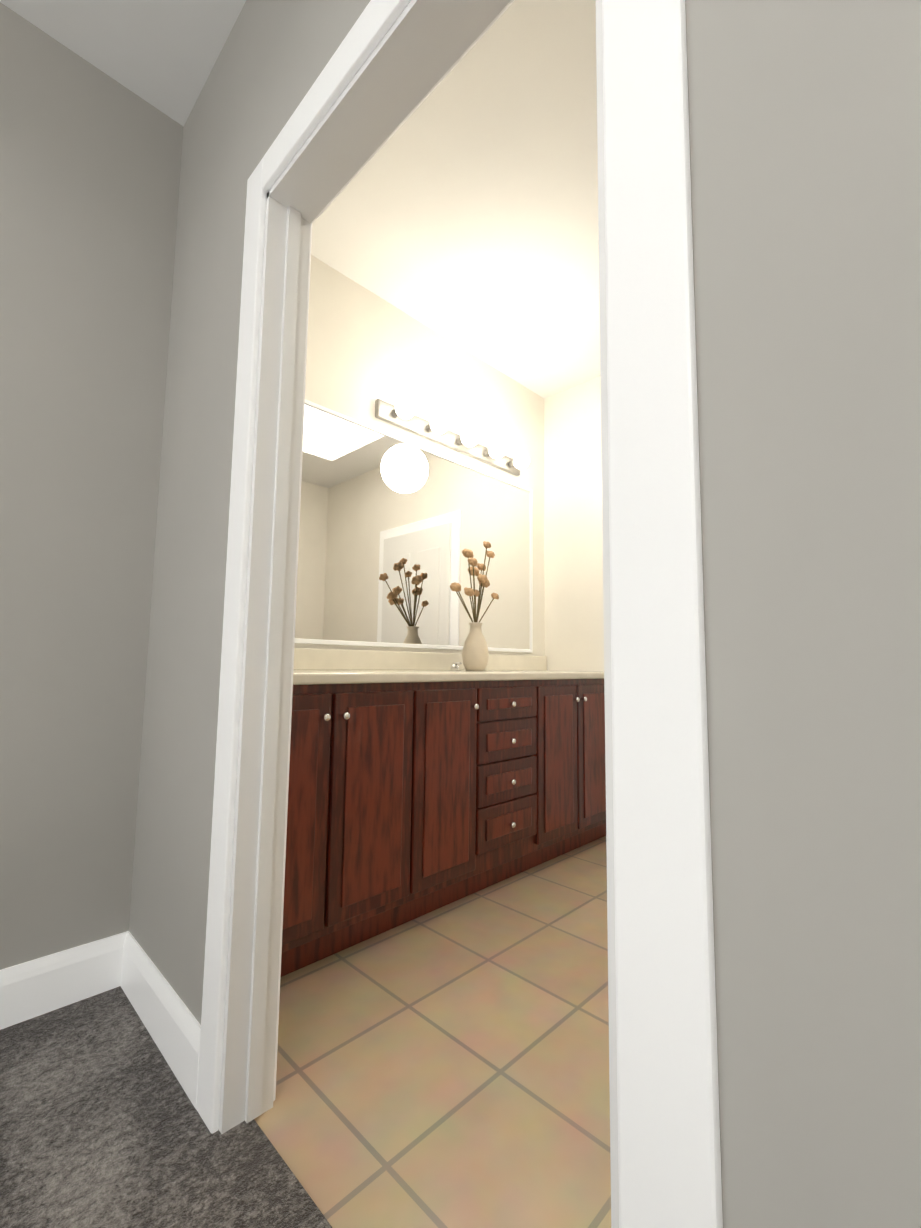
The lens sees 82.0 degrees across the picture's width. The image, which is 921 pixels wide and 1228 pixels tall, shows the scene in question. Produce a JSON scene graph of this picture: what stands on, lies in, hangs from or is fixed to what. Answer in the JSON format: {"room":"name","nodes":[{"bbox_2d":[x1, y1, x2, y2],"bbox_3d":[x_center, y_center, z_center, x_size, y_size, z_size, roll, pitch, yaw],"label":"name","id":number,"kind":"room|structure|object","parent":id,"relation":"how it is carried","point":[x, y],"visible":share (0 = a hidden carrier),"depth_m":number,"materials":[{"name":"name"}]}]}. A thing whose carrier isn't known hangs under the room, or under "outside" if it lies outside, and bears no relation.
{"room":"bedroom","nodes":[
{"label":"bedroom","id":0,"kind":"room"},
{"bbox_2d":[0,2,183,969],"bbox_3d":[-2.432,-0.446,0.259,0.105,2.740,4.094,-5,-8,44],"label":"wall","id":1,"kind":"structure","parent":0,"point":[90,161],"depth_m":1.52,"materials":[{"name":"paint"}]},
{"bbox_2d":[0,986,331,1227],"bbox_3d":[-0.799,0.838,-1.467,4.609,0.100,4.253,-5,-8,44],"label":"floor carpet","id":2,"kind":"object","parent":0,"point":[102,1124],"depth_m":1.02,"materials":[{"name":"grey carpet"}]},
{"bbox_2d":[0,0,599,398],"bbox_3d":[1.245,-1.951,-0.956,8.100,0.120,7.900,-5,-8,44],"label":"ceiling","id":3,"kind":"structure","parent":0,"point":[461,210],"depth_m":1.98,"materials":[{"name":"paint"}]},
{"bbox_2d":[294,255,544,655],"bbox_3d":[-0.232,-0.181,2.762,0.105,2.740,2.371,-5,-8,44],"label":"wall","id":4,"kind":"structure","parent":0,"point":[366,349],"depth_m":2.76,"materials":[{"name":"paint"}]},
{"bbox_2d":[295,399,532,652],"bbox_3d":[-0.182,-0.349,2.738,0.012,1.050,1.820,-5,-8,44],"label":"bathroom mirror","id":5,"kind":"object","parent":4,"relation":"attached to","point":[391,527],"visible":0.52,"depth_m":2.62,"materials":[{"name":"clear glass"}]},
{"bbox_2d":[294,648,546,667],"bbox_3d":[-0.232,0.234,2.631,0.020,0.090,2.234,-5,-8,44],"label":"backsplash","id":6,"kind":"structure","parent":4,"relation":"attached to","point":[303,657],"depth_m":2.53,"materials":[{"name":"beige stone"}]},
{"bbox_2d":[375,397,529,475],"bbox_3d":[0.028,-0.954,2.892,0.165,0.100,1.100,-5,-8,44],"label":"vanity light bar","id":7,"kind":"object","parent":4,"relation":"attached to","point":[401,413],"visible":1,"depth_m":2.83,"materials":[{"name":"white glass"}]},
{"bbox_2d":[254,836,610,1227],"bbox_3d":[0.688,1.150,1.593,2.810,0.092,2.296,-5,-8,44],"label":"floor","id":8,"kind":"structure","parent":0,"point":[446,1066],"depth_m":1.25,"materials":[{"name":"tile"}]},
{"bbox_2d":[281,676,605,976],"bbox_3d":[-0.033,0.731,2.384,0.592,0.872,2.229,-5,-8,44],"label":"bathroom vanity","id":9,"kind":"object","parent":8,"relation":"on","point":[422,783],"depth_m":1.91,"materials":[{"name":"brown wood"}]},
{"bbox_2d":[293,668,603,679],"bbox_3d":[-0.035,0.280,2.431,0.574,0.035,2.234,-5,-8,44],"label":"countertop","id":10,"kind":"structure","parent":9,"relation":"on","point":[298,673],"depth_m":2.08,"materials":[{"name":"beige stone"}]},
{"bbox_2d":[450,541,498,670],"bbox_3d":[0.082,-0.040,2.597,0.192,0.633,0.315,-5,-8,44],"label":"vase","id":11,"kind":"object","parent":10,"relation":"on","point":[475,654],"visible":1,"depth_m":2.57,"materials":[{"name":"ceramic"}]},
{"bbox_2d":[129,0,920,1227],"bbox_3d":[0.111,-0.372,0.697,3.503,2.740,0.105,-5,-8,44],"label":"wall","id":12,"kind":"structure","parent":0,"point":[805,152],"depth_m":0.43,"materials":[{"name":"paint"}]},
{"bbox_2d":[0,931,200,1108],"bbox_3d":[-0.812,0.717,-1.468,4.486,0.140,4.094,-5,-8,44],"label":"baseboard","id":13,"kind":"structure","parent":12,"relation":"attached to","point":[41,986],"depth_m":1.39,"materials":[{"name":"paint"}]},
{"bbox_2d":[196,0,722,1227],"bbox_3d":[-0.118,-0.037,0.887,1.054,2.132,0.135,-5,-8,44],"label":"door frame","id":14,"kind":"structure","parent":12,"relation":"attached to","point":[390,66],"depth_m":0.54,"materials":[{"name":"paint"}]},
{"bbox_2d":[544,376,603,670],"bbox_3d":[1.606,-0.181,2.520,2.855,2.740,0.105,-5,-8,44],"label":"wall","id":15,"kind":"structure","parent":0,"point":[574,617],"depth_m":3.34,"materials":[{"name":"paint"}]}
]}

